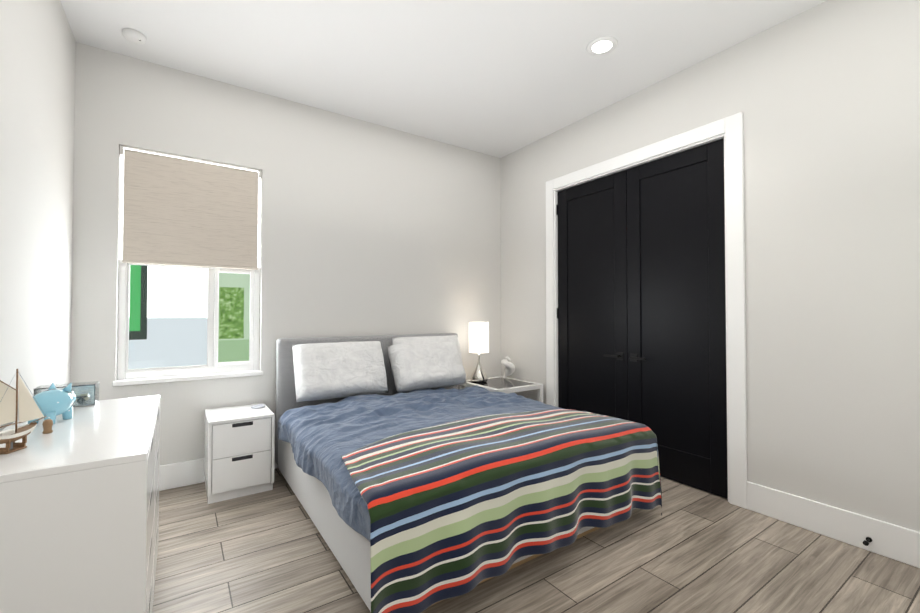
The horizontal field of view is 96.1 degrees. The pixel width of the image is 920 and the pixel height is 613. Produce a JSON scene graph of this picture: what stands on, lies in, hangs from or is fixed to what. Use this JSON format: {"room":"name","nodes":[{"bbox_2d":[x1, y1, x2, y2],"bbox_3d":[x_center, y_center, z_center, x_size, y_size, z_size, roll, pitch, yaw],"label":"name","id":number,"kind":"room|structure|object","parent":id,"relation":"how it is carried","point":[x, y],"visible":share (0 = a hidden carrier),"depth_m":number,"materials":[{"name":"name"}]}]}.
{"room":"bedroom","nodes":[
{"label":"bedroom","id":0,"kind":"room"},
{"bbox_2d":[0,0,75,430],"bbox_3d":[-1.204,-0.252,0.630,0.150,3.000,5.100,1,-1,-34],"label":"wall","id":1,"kind":"structure","parent":0,"point":[37,76],"depth_m":1.98,"materials":[{"name":"white paint"}]},
{"bbox_2d":[70,42,500,464],"bbox_3d":[-1.058,-0.199,3.722,3.570,3.000,0.150,1,-1,-34],"label":"wall","id":2,"kind":"structure","parent":0,"point":[368,228],"depth_m":3.43,"materials":[{"name":"white paint"}]},
{"bbox_2d":[112,370,262,386],"bbox_3d":[-1.954,0.521,3.038,0.916,0.032,0.084,1,-1,-34],"label":"window sill","id":3,"kind":"structure","parent":2,"relation":"attached to","point":[126,382],"depth_m":2.98,"materials":[{"name":"white"}]},
{"bbox_2d":[117,148,260,379],"bbox_3d":[-1.988,-0.292,3.101,0.886,1.605,0.084,1,-1,-34],"label":"window","id":4,"kind":"structure","parent":2,"relation":"in","point":[213,365],"depth_m":3.13,"materials":[{"name":"white"}]},
{"bbox_2d":[119,145,261,269],"bbox_3d":[-1.960,-0.694,3.067,0.884,0.798,0.046,1,-1,-34],"label":"window blind","id":5,"kind":"object","parent":4,"relation":"attached to","point":[180,212],"visible":1,"depth_m":3.02,"materials":[{"name":"fabric"}]},
{"bbox_2d":[159,446,277,490],"bbox_3d":[-0.999,1.213,3.638,3.540,0.173,0.016,1,-1,-34],"label":"baseboard","id":6,"kind":"structure","parent":2,"relation":"attached to","point":[180,474],"depth_m":2.96,"materials":[{"name":"white"}]},
{"bbox_2d":[60,0,826,157],"bbox_3d":[0.322,-1.784,1.694,3.840,0.100,5.100,1,-1,-34],"label":"ceiling","id":7,"kind":"structure","parent":0,"point":[499,78],"depth_m":2.75,"materials":[{"name":"white paint"}]},
{"bbox_2d":[122,28,146,44],"bbox_3d":[-2.058,-1.699,2.614,0.124,0.038,0.124,1,-1,-34],"label":"smoke detector","id":8,"kind":"object","parent":7,"relation":"attached to","point":[134,36],"visible":1,"depth_m":2.59,"materials":[{"name":"white plastic"}]},
{"bbox_2d":[586,36,617,55],"bbox_3d":[0.936,-1.714,2.727,0.196,0.004,0.196,1,-1,-34],"label":"recessed light","id":9,"kind":"object","parent":7,"relation":"in","point":[600,46],"visible":1,"depth_m":2.72,"materials":[{"name":"white plastic"}]},
{"bbox_2d":[152,468,919,612],"bbox_3d":[0.322,1.316,1.641,3.840,0.100,5.100,1,-1,-34],"label":"floor","id":10,"kind":"structure","parent":0,"point":[690,549],"depth_m":2.01,"materials":[{"name":"brown wood"}]},
{"bbox_2d":[0,395,159,612],"bbox_3d":[-1.456,0.860,1.586,0.459,0.810,1.095,1,-1,-34],"label":"dresser","id":11,"kind":"object","parent":10,"relation":"on","point":[79,511],"visible":1,"depth_m":1.21,"materials":[{"name":"white paint"}]},
{"bbox_2d":[0,369,46,453],"bbox_3d":[-1.398,0.323,1.287,0.123,0.252,0.210,1,-1,-34],"label":"sailboat","id":12,"kind":"object","parent":11,"relation":"on","point":[29,409],"visible":1,"depth_m":1.30,"materials":[{"name":"beige fabric"}]},
{"bbox_2d":[42,419,52,433],"bbox_3d":[-1.476,0.427,1.480,0.028,0.049,0.028,1,-1,-34],"label":"figurine","id":13,"kind":"object","parent":11,"relation":"on","point":[47,424],"visible":0.98,"depth_m":1.47,"materials":[{"name":"brown wood"}]},
{"bbox_2d":[28,383,75,423],"bbox_3d":[-1.619,0.383,1.638,0.126,0.145,0.177,1,-1,-34],"label":"piggy bank","id":14,"kind":"object","parent":11,"relation":"on","point":[53,401],"visible":0.83,"depth_m":1.61,"materials":[{"name":"ceramic"}]},
{"bbox_2d":[34,381,98,406],"bbox_3d":[-1.821,0.411,1.922,0.205,0.096,0.120,1,-1,-34],"label":"picture frame","id":15,"kind":"object","parent":11,"relation":"on","point":[83,398],"visible":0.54,"depth_m":1.93,"materials":[{"name":"plastic"}]},
{"bbox_2d":[204,403,274,503],"bbox_3d":[-1.583,1.021,2.957,0.397,0.535,0.441,1,-1,-34],"label":"nightstand","id":16,"kind":"object","parent":10,"relation":"on","point":[238,451],"visible":0.98,"depth_m":2.79,"materials":[{"name":"white paint"}]},
{"bbox_2d":[251,404,264,408],"bbox_3d":[-1.510,0.748,3.090,0.096,0.012,0.096,1,-1,-34],"label":"coaster","id":17,"kind":"object","parent":16,"relation":"on","point":[257,406],"visible":0.98,"depth_m":3.09,"materials":[{"name":"grey"}]},
{"bbox_2d":[275,333,661,612],"bbox_3d":[-0.150,0.766,2.864,1.866,1.040,2.212,1,-1,-34],"label":"bed","id":18,"kind":"object","parent":10,"relation":"on","point":[417,479],"visible":1,"depth_m":2.11,"materials":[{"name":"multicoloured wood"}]},
{"bbox_2d":[292,341,387,401],"bbox_3d":[-0.941,0.510,3.307,0.726,0.448,0.367,1,-1,-34],"label":"pillow","id":19,"kind":"object","parent":18,"relation":"on","point":[321,370],"depth_m":3.20,"materials":[{"name":"white fabric"}]},
{"bbox_2d":[278,385,562,541],"bbox_3d":[-0.109,0.804,2.716,1.771,0.310,1.798,1,-1,-34],"label":"duvet","id":20,"kind":"object","parent":18,"relation":"on","point":[394,468],"depth_m":2.02,"materials":[{"name":"blue fabric"}]},
{"bbox_2d":[387,342,465,391],"bbox_3d":[-0.279,0.532,3.694,0.707,0.416,0.355,1,-1,-34],"label":"pillow","id":21,"kind":"object","parent":18,"relation":"on","point":[415,366],"depth_m":3.58,"materials":[{"name":"white fabric"}]},
{"bbox_2d":[341,409,661,612],"bbox_3d":[0.272,0.966,2.238,1.870,0.595,0.709,1,-1,-34],"label":"blanket","id":22,"kind":"object","parent":18,"relation":"on","point":[431,514],"depth_m":1.87,"materials":[{"name":"multicoloured fabric"}]},
{"bbox_2d":[458,376,542,402],"bbox_3d":[0.397,1.033,4.122,0.580,0.550,0.630,1,-1,-34],"label":"side table","id":23,"kind":"object","parent":10,"relation":"on","point":[502,384],"visible":0.46,"depth_m":4.02,"materials":[{"name":"white paint"}]},
{"bbox_2d":[469,322,488,382],"bbox_3d":[0.192,0.460,4.186,0.198,0.597,0.198,1,-1,-34],"label":"table lamp","id":24,"kind":"object","parent":23,"relation":"on","point":[478,337],"visible":1,"depth_m":4.11,"materials":[{"name":"white fabric"}]},
{"bbox_2d":[501,356,514,377],"bbox_3d":[0.499,0.640,4.359,0.152,0.240,0.180,1,-1,-34],"label":"seashell","id":25,"kind":"object","parent":23,"relation":"on","point":[509,367],"visible":1,"depth_m":4.31,"materials":[{"name":"white ceramic"}]},
{"bbox_2d":[501,0,919,531],"bbox_3d":[1.860,-0.216,2.713,0.120,3.000,5.100,1,-1,-34],"label":"wall","id":26,"kind":"structure","parent":0,"point":[824,97],"depth_m":2.36,"materials":[{"name":"white paint"}]},
{"bbox_2d":[556,138,727,498],"bbox_3d":[1.355,0.082,3.366,0.098,2.411,1.506,1,-1,-34],"label":"closet doors","id":27,"kind":"structure","parent":26,"relation":"in","point":[641,312],"depth_m":3.18,"materials":[{"name":"black wood"}]},
{"bbox_2d":[546,112,746,508],"bbox_3d":[1.386,0.027,3.388,0.140,2.537,1.722,1,-1,-34],"label":"door frame","id":28,"kind":"structure","parent":26,"relation":"attached to","point":[730,127],"depth_m":2.72,"materials":[{"name":"white wood"}]},
{"bbox_2d":[747,481,919,567],"bbox_3d":[2.477,1.180,1.656,0.019,0.173,2.337,1,-1,-34],"label":"baseboard","id":29,"kind":"structure","parent":26,"relation":"attached to","point":[896,542],"depth_m":2.25,"materials":[{"name":"white"}]},
{"bbox_2d":[863,537,871,545],"bbox_3d":[2.102,1.212,2.134,0.070,0.023,0.024,1,-1,-34],"label":"doorstop","id":30,"kind":"object","parent":26,"relation":"attached to","point":[867,541],"visible":1,"depth_m":2.12,"materials":[{"name":"black rubber"}]},
{"label":"outside","id":31,"kind":"structure","parent":0,"visible":0},
{"bbox_2d":[128,265,249,368],"bbox_3d":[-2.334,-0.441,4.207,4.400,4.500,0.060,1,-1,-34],"label":"window glass","id":32,"kind":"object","parent":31,"point":[191,279],"depth_m":3.97,"materials":[{"name":"clear glass"}]}
]}

